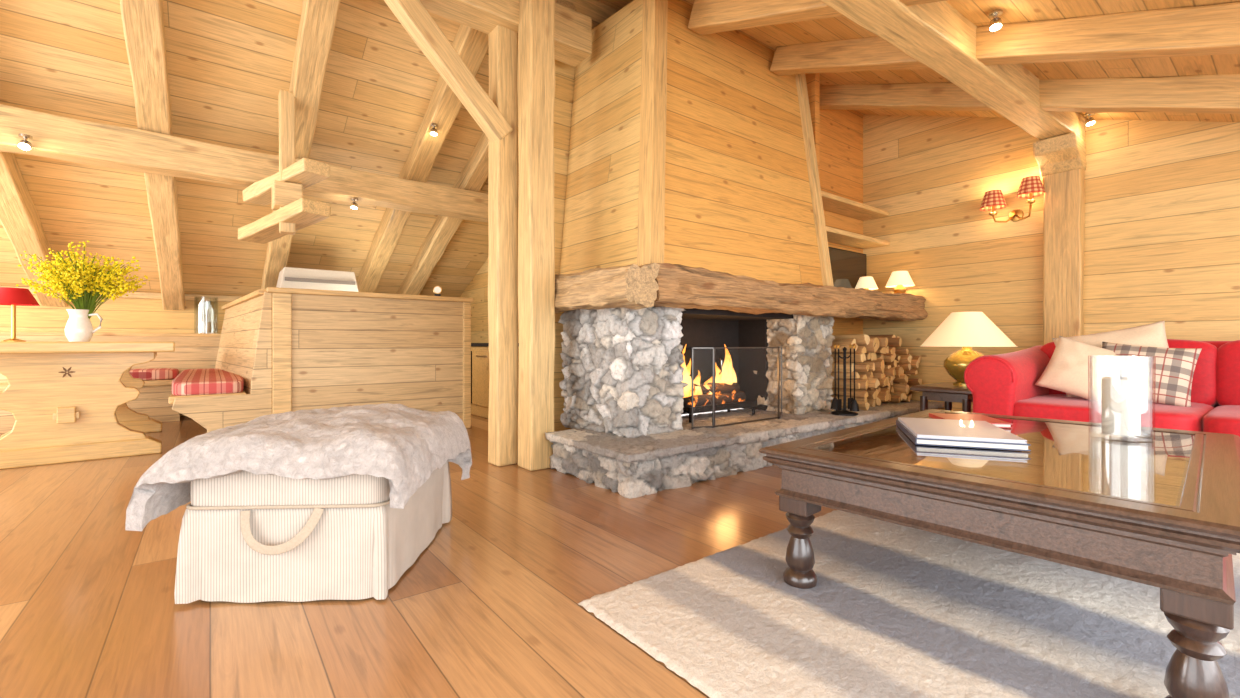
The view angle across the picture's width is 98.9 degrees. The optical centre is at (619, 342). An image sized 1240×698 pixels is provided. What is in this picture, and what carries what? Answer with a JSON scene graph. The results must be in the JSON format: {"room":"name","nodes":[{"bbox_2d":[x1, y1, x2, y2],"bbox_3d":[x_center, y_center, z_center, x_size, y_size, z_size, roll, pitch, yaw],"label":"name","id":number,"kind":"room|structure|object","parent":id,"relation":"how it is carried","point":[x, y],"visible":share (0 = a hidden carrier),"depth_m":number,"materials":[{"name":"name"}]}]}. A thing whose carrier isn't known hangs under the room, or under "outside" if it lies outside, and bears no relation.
{"room":"chalet living room","nodes":[
{"label":"chalet living room","id":0,"kind":"room"},
{"bbox_2d":[0,335,219,416],"bbox_3d":[-6.645,0.410,5.531,4.450,0.980,0.040,0,0,-38],"label":"panel","id":1,"kind":"object","parent":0,"point":[190,352],"depth_m":6.46,"materials":[{"name":"beige wood"}]},
{"bbox_2d":[0,295,229,333],"bbox_3d":[-5.715,0.147,6.642,7.480,1.505,0.100,0,0,-38],"label":"wall","id":2,"kind":"structure","parent":0,"point":[120,315],"depth_m":6.41,"materials":[{"name":"beige wood"}]},
{"bbox_2d":[0,332,220,336],"bbox_3d":[-6.718,-0.100,5.626,4.450,0.040,0.280,0,0,-38],"label":"trim","id":3,"kind":"structure","parent":2,"relation":"attached to","point":[1,333],"depth_m":6.17,"materials":[{"name":"brown wood"}]},
{"bbox_2d":[0,286,242,301],"bbox_3d":[-5.658,-0.580,6.585,7.300,0.080,0.060,0,0,-38],"label":"trim","id":4,"kind":"structure","parent":2,"relation":"attached to","point":[137,295],"depth_m":6.68,"materials":[{"name":"brown wood"}]},
{"bbox_2d":[0,0,617,296],"bbox_3d":[-2.976,-1.769,5.567,10.500,2.418,5.150,0,0,-38],"label":"ceiling","id":5,"kind":"structure","parent":0,"point":[229,62],"depth_m":4.71,"materials":[{"name":"beige wood"}]},
{"bbox_2d":[0,151,67,306],"bbox_3d":[-4.885,-1.628,4.048,0.212,2.434,5.062,0,0,-38],"label":"rafter","id":6,"kind":"object","parent":5,"relation":"attached to","point":[19,217],"visible":0.66,"depth_m":4.83,"materials":[{"name":"brown wood"}]},
{"bbox_2d":[120,0,184,309],"bbox_3d":[-4.071,-1.627,4.679,0.212,2.433,5.058,0,0,-38],"label":"rafter","id":7,"kind":"object","parent":5,"relation":"attached to","point":[142,20],"visible":0.91,"depth_m":4.14,"materials":[{"name":"brown wood"}]},
{"bbox_2d":[261,0,339,289],"bbox_3d":[-3.289,-1.625,5.284,0.213,2.439,5.060,0,0,-38],"label":"rafter","id":8,"kind":"object","parent":5,"relation":"attached to","point":[318,18],"visible":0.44,"depth_m":4.23,"materials":[{"name":"brown wood"}]},
{"bbox_2d":[238,90,330,243],"bbox_3d":[-2.890,-1.475,4.488,1.268,1.150,0.276,0,0,36],"label":"bracket","id":9,"kind":"object","parent":8,"relation":"attached to","point":[284,188],"visible":0.99,"depth_m":4.29,"materials":[{"name":"brown wood"}]},
{"bbox_2d":[276,267,358,291],"bbox_3d":[-3.654,-0.690,6.395,0.836,0.340,0.609,0,0,-38],"label":"extractor hood","id":10,"kind":"object","parent":5,"relation":"attached to","point":[289,277],"visible":0.6,"depth_m":6.16,"materials":[{"name":"metal"}]},
{"bbox_2d":[356,24,488,292],"bbox_3d":[-2.425,-1.623,5.949,0.212,2.428,5.064,0,0,-38],"label":"rafter","id":11,"kind":"object","parent":5,"relation":"attached to","point":[471,44],"visible":0.64,"depth_m":5.22,"materials":[{"name":"brown wood"}]},
{"bbox_2d":[397,0,576,294],"bbox_3d":[-1.950,-1.625,6.316,0.213,2.437,5.064,0,0,-38],"label":"rafter","id":12,"kind":"object","parent":5,"relation":"attached to","point":[474,173],"visible":0.44,"depth_m":6.55,"materials":[{"name":"brown wood"}]},
{"bbox_2d":[0,408,835,697],"bbox_3d":[-0.973,0.940,2.976,10.500,0.080,11.900,0,0,-38],"label":"floor","id":13,"kind":"structure","parent":0,"point":[490,608],"depth_m":1.85,"materials":[{"name":"brown wood"}]},
{"bbox_2d":[0,342,174,468],"bbox_3d":[-4.661,0.445,4.567,1.240,0.910,2.170,0,0,-41],"label":"dining table","id":14,"kind":"object","parent":13,"relation":"on","point":[67,401],"visible":1,"depth_m":3.99,"materials":[{"name":"brown wood"}]},
{"bbox_2d":[0,287,39,341],"bbox_3d":[-5.296,-0.244,4.628,0.317,0.468,0.317,0,0,-38],"label":"table lamp","id":15,"kind":"object","parent":14,"relation":"on","point":[14,297],"visible":1,"depth_m":4.60,"materials":[{"name":"gold metal"}]},
{"bbox_2d":[64,309,102,341],"bbox_3d":[-4.044,-0.130,3.981,0.198,0.240,0.154,0,0,11],"label":"pitcher","id":16,"kind":"object","parent":14,"relation":"on","point":[78,328],"visible":0.96,"depth_m":3.94,"materials":[{"name":"white ceramic"}]},
{"bbox_2d":[16,241,149,318],"bbox_3d":[-4.048,-0.476,3.978,0.686,0.593,0.596,0,0,-23],"label":"flower bouquet","id":17,"kind":"object","parent":16,"relation":"in","point":[80,282],"visible":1,"depth_m":3.94,"materials":[{"name":"yellow plant"}]},
{"bbox_2d":[0,368,179,432],"bbox_3d":[-6.367,0.600,5.392,2.920,0.600,0.520,0,0,-38],"label":"bench","id":18,"kind":"object","parent":13,"relation":"on","point":[152,400],"visible":0.33,"depth_m":5.97,"materials":[{"name":"brown wood"}]},
{"bbox_2d":[129,368,178,379],"bbox_3d":[-5.696,0.360,5.898,1.200,0.120,0.500,0,0,-38],"label":"seat cushion","id":19,"kind":"object","parent":18,"relation":"on","point":[153,373],"depth_m":5.97,"materials":[{"name":"red fabric"}]},
{"bbox_2d":[169,289,271,432],"bbox_3d":[-4.135,0.220,5.506,0.710,1.360,2.930,0,0,-38],"label":"bench","id":20,"kind":"object","parent":13,"relation":"on","point":[238,390],"visible":0.97,"depth_m":4.52,"materials":[{"name":"brown wood"}]},
{"bbox_2d":[172,368,243,395],"bbox_3d":[-4.197,0.370,5.414,0.500,0.130,2.800,0,0,-38],"label":"seat cushion","id":21,"kind":"object","parent":20,"relation":"on","point":[215,381],"depth_m":4.40,"materials":[{"name":"red fabric"}]},
{"bbox_2d":[174,460,451,603],"bbox_3d":[-1.178,0.660,2.225,0.705,0.469,0.876,0,0,-3],"label":"ottoman","id":22,"kind":"object","parent":13,"relation":"on","point":[245,537],"visible":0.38,"depth_m":1.83,"materials":[{"name":"white fabric"}]},
{"bbox_2d":[191,471,389,506],"bbox_3d":[-1.179,0.500,2.236,0.680,0.150,0.820,0,0,-3],"label":"cushion","id":23,"kind":"object","parent":22,"relation":"on","point":[243,488],"depth_m":1.83,"materials":[{"name":"white fabric"}]},
{"bbox_2d":[125,403,471,530],"bbox_3d":[-1.201,0.503,2.241,0.930,0.456,0.994,0,0,-3],"label":"throw blanket","id":24,"kind":"object","parent":22,"relation":"on","point":[401,444],"visible":0.98,"depth_m":1.81,"materials":[{"name":"fur"}]},
{"bbox_2d":[265,287,472,428],"bbox_3d":[-2.321,0.212,5.113,1.820,1.375,0.190,0,0,-38],"label":"wall","id":25,"kind":"structure","parent":13,"relation":"on","point":[331,348],"depth_m":5.02,"materials":[{"name":"brown wood"}]},
{"bbox_2d":[471,343,518,418],"bbox_3d":[-2.033,0.450,7.339,0.620,0.900,2.800,0,0,-38],"label":"base cabinet","id":26,"kind":"object","parent":13,"relation":"on","point":[480,376],"visible":0.17,"depth_m":6.40,"materials":[{"name":"brown wood"}]},
{"bbox_2d":[471,343,518,345],"bbox_3d":[-2.033,0.020,7.339,0.620,0.040,2.800,0,0,-38],"label":"countertop","id":27,"kind":"structure","parent":26,"relation":"on","point":[472,344],"depth_m":6.37,"materials":[{"name":"wood"}]},
{"bbox_2d":[488,25,518,465],"bbox_3d":[-0.872,-0.710,3.965,0.182,3.220,0.182,0,0,-38],"label":"post","id":28,"kind":"object","parent":13,"relation":"on","point":[503,42],"visible":0.94,"depth_m":3.90,"materials":[{"name":"brown wood"}]},
{"bbox_2d":[384,0,512,141],"bbox_3d":[-1.196,-1.944,3.675,0.937,0.951,0.138,0,0,-38],"label":"diagonal brace","id":29,"kind":"object","parent":28,"relation":"attached to","point":[413,16],"visible":0.93,"depth_m":3.64,"materials":[{"name":"brown wood"}]},
{"bbox_2d":[420,0,591,66],"bbox_3d":[-2.878,-2.460,2.350,6.520,0.313,0.273,0,0,-38],"label":"ridge beam","id":30,"kind":"structure","parent":28,"relation":"on","point":[573,29],"depth_m":3.85,"materials":[{"name":"brown wood"}]},
{"bbox_2d":[517,0,554,470],"bbox_3d":[-0.608,-0.800,3.852,0.210,3.400,0.211,0,0,-38],"label":"post","id":31,"kind":"object","parent":13,"relation":"on","point":[536,51],"visible":0.95,"depth_m":3.77,"materials":[{"name":"brown wood"}]},
{"bbox_2d":[545,0,944,498],"bbox_3d":[1.271,-0.874,4.955,4.326,3.653,1.613,0,0,-38],"label":"fireplace","id":32,"kind":"object","parent":13,"relation":"on","point":[694,212],"depth_m":4.09,"materials":[{"name":"wood"}]},
{"bbox_2d":[559,0,822,285],"bbox_3d":[0.711,-1.590,4.783,2.225,2.220,1.200,0,0,-38],"label":"hood","id":33,"kind":"object","parent":32,"relation":"attached to","point":[696,132],"depth_m":4.21,"materials":[{"name":"beige wood"}]},
{"bbox_2d":[684,392,745,409],"bbox_3d":[0.802,0.486,4.506,0.751,0.115,0.115,0,0,-40],"label":"log","id":34,"kind":"object","parent":32,"relation":"on","point":[723,398],"visible":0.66,"depth_m":4.45,"materials":[{"name":"black wood"}]},
{"bbox_2d":[693,382,739,393],"bbox_3d":[0.776,0.393,4.537,0.592,0.117,0.114,0,0,-31],"label":"log","id":35,"kind":"object","parent":34,"relation":"on","point":[720,388],"visible":0.6,"depth_m":4.54,"materials":[{"name":"black wood"}]},
{"bbox_2d":[691,347,781,428],"bbox_3d":[1.028,0.332,4.247,1.238,0.600,0.148,0,0,-42],"label":"fire screen","id":36,"kind":"object","parent":32,"relation":"on","point":[692,348],"visible":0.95,"depth_m":3.94,"materials":[{"name":"metal"}]},
{"bbox_2d":[830,344,858,415],"bbox_3d":[1.992,0.320,4.699,0.217,0.625,0.217,0,0,7],"label":"fireplace tool set","id":37,"kind":"object","parent":32,"relation":"on","point":[836,403],"visible":1,"depth_m":4.69,"materials":[{"name":"black metal"}]},
{"bbox_2d":[828,247,865,288],"bbox_3d":[2.384,-0.772,5.868,1.350,0.560,0.090,0,0,-38],"label":"television","id":38,"kind":"object","parent":32,"relation":"on","point":[847,267],"visible":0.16,"depth_m":5.99,"materials":[{"name":"black metal"}]},
{"bbox_2d":[831,399,869,410],"bbox_3d":[2.225,0.598,5.172,0.090,0.091,0.400,0,1,-35],"label":"log","id":39,"kind":"object","parent":32,"relation":"on","point":[862,405],"visible":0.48,"depth_m":5.02,"materials":[{"name":"brown wood"}]},
{"bbox_2d":[834,395,866,401],"bbox_3d":[2.245,0.564,5.266,0.071,0.114,0.404,0,0,-39],"label":"log","id":40,"kind":"object","parent":32,"relation":"on","point":[840,396],"visible":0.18,"depth_m":5.16,"materials":[{"name":"brown wood"}]},
{"bbox_2d":[831,388,867,397],"bbox_3d":[2.238,0.484,5.217,0.075,0.086,0.402,0,0,-33],"label":"log","id":41,"kind":"object","parent":40,"relation":"on","point":[860,394],"visible":0.57,"depth_m":5.14,"materials":[{"name":"brown wood"}]},
{"bbox_2d":[832,381,859,388],"bbox_3d":[2.165,0.410,5.241,0.069,0.071,0.400,0,1,-43],"label":"log","id":42,"kind":"object","parent":41,"relation":"on","point":[857,385],"visible":0.54,"depth_m":5.15,"materials":[{"name":"brown wood"}]},
{"bbox_2d":[832,379,868,389],"bbox_3d":[2.237,0.401,5.243,0.400,0.112,0.086,0,0,45],"label":"log","id":43,"kind":"object","parent":41,"relation":"on","point":[863,382],"visible":0.44,"depth_m":5.12,"materials":[{"name":"brown wood"}]},
{"bbox_2d":[833,372,859,378],"bbox_3d":[2.165,0.322,5.261,0.078,0.086,0.402,0,0,-40],"label":"log","id":44,"kind":"object","parent":43,"relation":"on","point":[857,376],"visible":0.56,"depth_m":5.15,"materials":[{"name":"brown wood"}]},
{"bbox_2d":[831,362,853,371],"bbox_3d":[2.122,0.236,5.277,0.112,0.098,0.400,0,0,-44],"label":"log","id":45,"kind":"object","parent":44,"relation":"on","point":[833,363],"visible":0.4,"depth_m":5.17,"materials":[{"name":"brown wood"}]},
{"bbox_2d":[858,373,866,378],"bbox_3d":[2.272,0.320,5.308,0.076,0.079,0.402,0,0,-31],"label":"log","id":46,"kind":"object","parent":43,"relation":"on","point":[862,376],"visible":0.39,"depth_m":5.14,"materials":[{"name":"brown wood"}]},
{"bbox_2d":[855,364,869,371],"bbox_3d":[2.250,0.240,5.250,0.400,0.077,0.090,2,1,45],"label":"log","id":47,"kind":"object","parent":46,"relation":"on","point":[858,367],"visible":0.42,"depth_m":5.12,"materials":[{"name":"brown wood"}]},
{"bbox_2d":[831,352,864,362],"bbox_3d":[2.213,0.141,5.216,0.074,0.098,0.400,0,-1,-30],"label":"log","id":48,"kind":"object","parent":47,"relation":"on","point":[859,357],"visible":0.49,"depth_m":5.12,"materials":[{"name":"brown wood"}]},
{"bbox_2d":[831,343,857,351],"bbox_3d":[2.133,0.053,5.234,0.101,0.098,0.403,0,0,-42],"label":"log","id":49,"kind":"object","parent":48,"relation":"on","point":[832,346],"visible":0.39,"depth_m":5.13,"materials":[{"name":"brown wood"}]},
{"bbox_2d":[832,338,855,344],"bbox_3d":[2.145,0.009,5.266,0.083,0.106,0.403,0,0,-30],"label":"log","id":50,"kind":"object","parent":49,"relation":"on","point":[836,341],"visible":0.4,"depth_m":5.16,"materials":[{"name":"brown wood"}]},
{"bbox_3d":[2.270,0.134,5.336,0.099,0.090,0.400,0,0,-31],"label":"log","id":51,"kind":"object","parent":47,"relation":"on","visible":0},
{"bbox_2d":[865,343,877,352],"bbox_3d":[2.347,0.037,5.289,0.103,0.112,0.403,0,0,-44],"label":"log","id":52,"kind":"object","parent":51,"relation":"on","point":[875,348],"visible":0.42,"depth_m":5.14,"materials":[{"name":"brown wood"}]},
{"bbox_2d":[833,334,869,345],"bbox_3d":[2.289,-0.025,5.300,0.095,0.113,0.400,0,-2,-32],"label":"log","id":53,"kind":"object","parent":52,"relation":"on","point":[861,339],"visible":0.5,"depth_m":5.17,"materials":[{"name":"brown wood"}]},
{"bbox_2d":[855,276,877,289],"bbox_3d":[2.776,-0.617,5.975,0.250,0.250,0.250,0,0,-38],"label":"table lamp","id":54,"kind":"object","parent":32,"relation":"on","point":[868,282],"visible":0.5,"depth_m":5.90,"materials":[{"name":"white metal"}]},
{"bbox_2d":[872,397,880,405],"bbox_3d":[2.461,0.591,5.454,0.118,0.110,0.403,0,0,-39],"label":"log","id":55,"kind":"object","parent":32,"relation":"on","point":[877,401],"visible":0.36,"depth_m":5.29,"materials":[{"name":"brown wood"}]},
{"bbox_3d":[2.405,0.482,5.483,0.400,0.110,0.108,-5,-3,43],"label":"log","id":56,"kind":"object","parent":55,"relation":"on","visible":0},
{"bbox_2d":[877,377,887,385],"bbox_3d":[2.509,0.382,5.388,0.088,0.085,0.400,0,-2,-34],"label":"log","id":57,"kind":"object","parent":56,"relation":"on","point":[883,381],"visible":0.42,"depth_m":5.22,"materials":[{"name":"brown wood"}]},
{"bbox_2d":[873,372,884,378],"bbox_3d":[2.485,0.306,5.405,0.094,0.095,0.402,0,0,-37],"label":"log","id":58,"kind":"object","parent":57,"relation":"on","point":[876,375],"visible":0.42,"depth_m":5.25,"materials":[{"name":"brown wood"}]},
{"bbox_2d":[847,360,884,373],"bbox_3d":[2.450,0.235,5.363,0.118,0.141,0.400,0,1,-43],"label":"log","id":59,"kind":"object","parent":58,"relation":"on","point":[879,364],"visible":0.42,"depth_m":5.22,"materials":[{"name":"brown wood"}]},
{"bbox_2d":[885,271,914,293],"bbox_3d":[3.068,-0.637,5.809,0.290,0.290,0.290,0,0,-38],"label":"table lamp","id":60,"kind":"object","parent":32,"relation":"on","point":[898,280],"visible":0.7,"depth_m":5.74,"materials":[{"name":"white fabric"}]},
{"bbox_3d":[2.924,0.568,5.804,0.097,0.102,0.400,0,-3,-30],"label":"log","id":61,"kind":"object","parent":32,"relation":"on","visible":0},
{"bbox_2d":[891,383,908,392],"bbox_3d":[2.914,0.471,5.754,0.083,0.114,0.404,0,0,-38],"label":"log","id":62,"kind":"object","parent":61,"relation":"on","point":[897,387],"visible":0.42,"depth_m":5.62,"materials":[{"name":"brown wood"}]},
{"bbox_3d":[0.759,0.484,4.614,0.729,0.121,0.110,0,0,-38],"label":"log","id":63,"kind":"object","parent":32,"relation":"on","visible":0},
{"bbox_2d":[681,344,736,397],"bbox_3d":[0.728,0.245,4.524,0.798,0.473,0.155,0,0,-38],"label":"flames","id":64,"kind":"object","parent":63,"relation":"on","point":[728,376],"visible":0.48,"depth_m":4.58},
{"bbox_2d":[578,510,1239,697],"bbox_3d":[1.828,0.888,1.683,2.962,0.017,2.646,0,0,-38],"label":"area rug","id":65,"kind":"object","parent":13,"relation":"on","point":[893,610],"visible":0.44,"depth_m":1.69,"materials":[{"name":"carpet"}]},
{"bbox_2d":[759,409,1239,697],"bbox_3d":[1.554,0.635,2.086,1.738,0.505,1.188,0,0,-42],"label":"coffee table","id":66,"kind":"object","parent":65,"relation":"on","point":[1163,513],"visible":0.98,"depth_m":1.49,"materials":[{"name":"brown wood"}]},
{"bbox_2d":[896,420,1030,450],"bbox_3d":[1.374,0.371,2.180,0.360,0.024,0.520,0,0,20],"label":"book","id":67,"kind":"object","parent":66,"relation":"on","point":[918,441],"visible":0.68,"depth_m":1.95,"materials":[{"name":"white paper"}]},
{"bbox_2d":[898,417,1026,443],"bbox_3d":[1.374,0.352,2.180,0.345,0.012,0.500,0,0,20],"label":"book","id":68,"kind":"object","parent":67,"relation":"on","point":[970,430],"visible":1,"depth_m":2.10,"materials":[{"name":"beige paper"}]},
{"bbox_2d":[929,413,1012,427],"bbox_3d":[1.683,0.373,2.565,0.240,0.020,0.320,0,0,12],"label":"book","id":69,"kind":"object","parent":66,"relation":"on","point":[976,417],"visible":0.61,"depth_m":2.58,"materials":[{"name":"white paper"}]},
{"bbox_2d":[1088,355,1155,441],"bbox_3d":[2.037,0.218,2.156,0.200,0.330,0.200,0,0,-38],"label":"hurricane candle holder","id":70,"kind":"object","parent":66,"relation":"on","point":[1096,433],"visible":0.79,"depth_m":2.13,"materials":[{"name":"clear glass"}]},
{"bbox_2d":[1102,377,1140,435],"bbox_3d":[2.037,0.253,2.156,0.116,0.230,0.116,0,0,-38],"label":"pillar candle","id":71,"kind":"object","parent":70,"relation":"in","point":[1121,398],"visible":1,"depth_m":2.11,"materials":[{"name":"wax"}]},
{"bbox_2d":[910,382,972,411],"bbox_3d":[2.875,0.630,4.522,0.660,0.540,0.480,0,0,-38],"label":"side table","id":72,"kind":"object","parent":13,"relation":"on","point":[947,392],"visible":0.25,"depth_m":4.37,"materials":[{"name":"brown wood"}]},
{"bbox_2d":[921,312,1017,385],"bbox_3d":[2.943,0.050,4.499,0.700,0.620,0.700,0,0,-38],"label":"table lamp","id":73,"kind":"object","parent":72,"relation":"on","point":[966,330],"visible":0.79,"depth_m":4.36,"materials":[{"name":"beige fabric"}]},
{"bbox_2d":[964,339,1239,436],"bbox_3d":[3.795,0.434,3.344,1.416,0.933,2.418,0,0,-38],"label":"sofa","id":74,"kind":"object","parent":13,"relation":"on","point":[999,384],"visible":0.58,"depth_m":3.55,"materials":[{"name":"red fabric"}]},
{"bbox_2d":[1035,336,1122,400],"bbox_3d":[3.278,0.200,3.709,0.228,0.510,0.573,0,0,-43],"label":"throw pillow","id":75,"kind":"object","parent":74,"relation":"on","point":[1066,371],"visible":0.84,"depth_m":3.69,"materials":[{"name":"beige fabric"}]},
{"bbox_2d":[1052,321,1168,396],"bbox_3d":[3.538,0.130,3.796,0.690,0.573,0.253,0,0,40],"label":"throw pillow","id":76,"kind":"object","parent":74,"relation":"on","point":[1153,334],"visible":0.24,"depth_m":3.74,"materials":[{"name":"beige fabric"}]},
{"bbox_2d":[1013,394,1212,431],"bbox_3d":[3.331,0.480,3.622,1.005,0.178,0.947,0,0,-38],"label":"seat cushion","id":77,"kind":"object","parent":74,"relation":"on","point":[1047,406],"depth_m":3.36,"materials":[{"name":"red fabric"}]},
{"bbox_2d":[1040,339,1219,408],"bbox_3d":[3.745,0.230,3.954,0.291,0.510,0.993,15,-9,-37],"label":"cushion","id":78,"kind":"object","parent":74,"relation":"on","point":[1205,388],"depth_m":3.55,"materials":[{"name":"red fabric"}]},
{"bbox_2d":[1102,342,1201,406],"bbox_3d":[3.490,0.200,3.532,0.243,0.420,0.503,0,0,-36],"label":"throw pillow","id":79,"kind":"object","parent":74,"relation":"on","point":[1175,367],"visible":0.76,"depth_m":3.42,"materials":[{"name":"fabric"}]},
{"bbox_2d":[1202,405,1239,436],"bbox_3d":[3.899,0.480,2.885,1.005,0.177,0.946,0,0,-38],"label":"seat cushion","id":80,"kind":"object","parent":74,"relation":"on","point":[1225,419],"depth_m":2.94,"materials":[{"name":"red fabric"}]},
{"bbox_2d":[1217,340,1239,405],"bbox_3d":[4.332,0.230,3.194,0.291,0.511,0.992,15,-9,-37],"label":"cushion","id":81,"kind":"object","parent":74,"relation":"on","point":[1228,352],"depth_m":3.46,"materials":[{"name":"red fabric"}]},
{"bbox_2d":[460,258,518,342],"bbox_3d":[-1.304,-0.921,6.986,0.080,3.642,4.750,0,0,-38],"label":"wall","id":82,"kind":"structure","parent":0,"point":[477,289],"depth_m":7.96,"materials":[{"name":"beige wood"}]},
{"bbox_2d":[554,59,574,431],"bbox_3d":[-0.264,-0.903,4.839,0.900,3.606,0.080,0,0,-38],"label":"wall","id":83,"kind":"structure","parent":0,"point":[564,73],"depth_m":4.59,"materials":[{"name":"beige wood"}]},
{"bbox_2d":[805,73,819,180],"bbox_3d":[1.763,-1.620,5.217,0.070,2.240,0.400,0,0,-38],"label":"wall","id":84,"kind":"structure","parent":0,"point":[812,79],"depth_m":5.06,"materials":[{"name":"beige wood"}]},
{"bbox_2d":[820,109,862,335],"bbox_3d":[2.269,-0.920,5.912,1.580,3.640,0.080,0,0,-38],"label":"wall","id":85,"kind":"structure","parent":0,"point":[841,131],"depth_m":6.08,"materials":[{"name":"beige wood"}]},
{"bbox_2d":[821,191,888,220],"bbox_3d":[2.394,-1.485,5.749,1.560,0.050,0.310,0,0,-38],"label":"wall shelf","id":86,"kind":"object","parent":85,"relation":"attached to","point":[833,203],"visible":0.56,"depth_m":5.80,"materials":[{"name":"brown wood"}]},
{"bbox_2d":[826,226,888,248],"bbox_3d":[2.394,-1.145,5.749,1.560,0.050,0.310,0,0,-38],"label":"wall shelf","id":87,"kind":"object","parent":85,"relation":"attached to","point":[834,235],"visible":0.54,"depth_m":5.79,"materials":[{"name":"brown wood"}]},
{"bbox_2d":[597,0,1239,121],"bbox_3d":[0.082,-2.061,1.611,10.500,1.846,4.850,0,0,-38],"label":"ceiling","id":88,"kind":"structure","parent":0,"point":[975,11],"depth_m":3.73,"materials":[{"name":"beige wood"}]},
{"bbox_2d":[688,0,946,34],"bbox_3d":[1.800,-1.784,2.497,0.161,1.600,4.010,0,0,-38],"label":"rafter","id":89,"kind":"object","parent":88,"relation":"attached to","point":[707,16],"visible":0.87,"depth_m":3.58,"materials":[{"name":"brown wood"}]},
{"bbox_2d":[988,9,1002,31],"bbox_3d":[2.235,-1.920,3.155,0.074,0.101,0.072,0,0,-38],"label":"ceiling spotlight","id":90,"kind":"object","parent":88,"relation":"attached to","point":[995,24],"visible":1,"depth_m":3.14,"materials":[{"name":"silver metal"}]},
{"bbox_2d":[770,2,1239,75],"bbox_3d":[2.603,-1.784,3.124,0.161,1.605,4.022,0,0,-38],"label":"rafter","id":91,"kind":"object","parent":88,"relation":"attached to","point":[1209,29],"visible":0.81,"depth_m":3.04,"materials":[{"name":"brown wood"}]},
{"bbox_2d":[820,74,1239,113],"bbox_3d":[3.381,-1.849,3.965,0.162,1.744,4.400,0,0,-38],"label":"rafter","id":92,"kind":"object","parent":88,"relation":"attached to","point":[1220,93],"visible":0.7,"depth_m":3.85,"materials":[{"name":"brown wood"}]},
{"bbox_2d":[1084,113,1095,125],"bbox_3d":[4.050,-1.928,4.567,0.075,0.104,0.076,0,0,-38],"label":"ceiling spotlight","id":93,"kind":"object","parent":88,"relation":"attached to","point":[1089,121],"visible":0.97,"depth_m":4.56,"materials":[{"name":"silver metal"}]},
{"bbox_2d":[863,115,1239,411],"bbox_3d":[4.303,-0.929,4.653,0.100,3.658,4.500,0,0,-38],"label":"wall","id":94,"kind":"structure","parent":0,"point":[1162,242],"depth_m":5.04,"materials":[{"name":"beige wood"}]},
{"bbox_2d":[980,176,1044,222],"bbox_3d":[3.755,-1.355,5.076,0.250,0.370,0.520,0,0,-38],"label":"wall sconce","id":95,"kind":"object","parent":94,"relation":"attached to","point":[1031,186],"visible":1,"depth_m":5.09,"materials":[{"name":"red fabric"}]},
{"bbox_2d":[1043,169,1084,344],"bbox_3d":[4.033,-0.390,4.822,0.142,2.580,0.279,0,0,-38],"label":"wall post","id":96,"kind":"object","parent":94,"relation":"attached to","point":[1064,194],"visible":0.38,"depth_m":4.77,"materials":[{"name":"brown wood"}]},
{"bbox_2d":[1033,132,1085,176],"bbox_3d":[3.932,-1.670,4.745,0.375,0.260,0.300,0,0,-38],"label":"corbel","id":97,"kind":"object","parent":96,"relation":"attached to","point":[1067,152],"visible":0.92,"depth_m":4.68,"materials":[{"name":"brown wood"}]},
{"bbox_2d":[820,0,1084,140],"bbox_3d":[1.165,-1.950,2.745,7.206,0.282,0.243,0,0,-35],"label":"beam","id":98,"kind":"structure","parent":97,"relation":"on","point":[936,35],"depth_m":3.38,"materials":[{"name":"brown wood"}]},
{"bbox_3d":[-7.228,-0.865,2.566,0.100,3.530,4.500,0,0,-38],"label":"wall","id":99,"kind":"structure","parent":0,"visible":0},
{"bbox_2d":[0,104,487,222],"bbox_3d":[-3.907,-1.560,4.311,7.290,0.293,0.253,0,0,-38],"label":"beam","id":100,"kind":"structure","parent":99,"relation":"attached to","point":[58,137],"depth_m":4.45,"materials":[{"name":"brown wood"}]},
{"bbox_2d":[17,134,32,150],"bbox_3d":[-4.264,-1.436,3.799,0.071,0.108,0.083,0,0,-38],"label":"ceiling spotlight","id":101,"kind":"object","parent":100,"relation":"attached to","point":[24,144],"visible":1,"depth_m":3.79,"materials":[{"name":"silver metal"}]},
{"bbox_3d":[2.264,0.550,5.363,0.090,0.099,0.400,0,0,-40],"label":"log","id":102,"kind":"object","parent":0,"visible":0},
{"bbox_2d":[865,389,877,398],"bbox_3d":[2.373,0.497,5.312,0.089,0.097,0.400,0,1,-30],"label":"log","id":103,"kind":"object","parent":102,"relation":"on","point":[872,393],"visible":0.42,"depth_m":5.15,"materials":[{"name":"brown wood"}]},
{"bbox_2d":[867,378,879,388],"bbox_3d":[2.367,0.383,5.271,0.096,0.102,0.400,0,2,-36],"label":"log","id":104,"kind":"object","parent":103,"relation":"on","point":[873,382],"visible":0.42,"depth_m":5.12,"materials":[{"name":"brown wood"}]},
{"bbox_3d":[2.719,0.392,5.700,0.078,0.087,0.400,0,3,-36],"label":"log","id":105,"kind":"object","parent":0,"visible":0},
{"bbox_3d":[2.733,0.334,5.686,0.098,0.106,0.400,0,3,-34],"label":"log","id":106,"kind":"object","parent":105,"relation":"on","visible":0},
{"bbox_2d":[884,359,896,366],"bbox_3d":[2.740,0.212,5.628,0.071,0.084,0.400,0,-2,-30],"label":"log","id":107,"kind":"object","parent":106,"relation":"on","point":[894,363],"visible":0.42,"depth_m":5.46,"materials":[{"name":"brown wood"}]},
{"label":"log","id":108,"kind":"object","parent":107,"relation":"on","visible":0},
{"bbox_3d":[2.689,0.079,5.714,0.089,0.078,0.400,0,-1,-44],"label":"log","id":109,"kind":"object","parent":108,"relation":"on","visible":0},
{"bbox_2d":[887,338,900,346],"bbox_3d":[2.748,-0.004,5.609,0.071,0.106,0.400,0,-1,-45],"label":"log","id":110,"kind":"object","parent":109,"relation":"on","point":[892,342],"visible":0.42,"depth_m":5.48,"materials":[{"name":"brown wood"}]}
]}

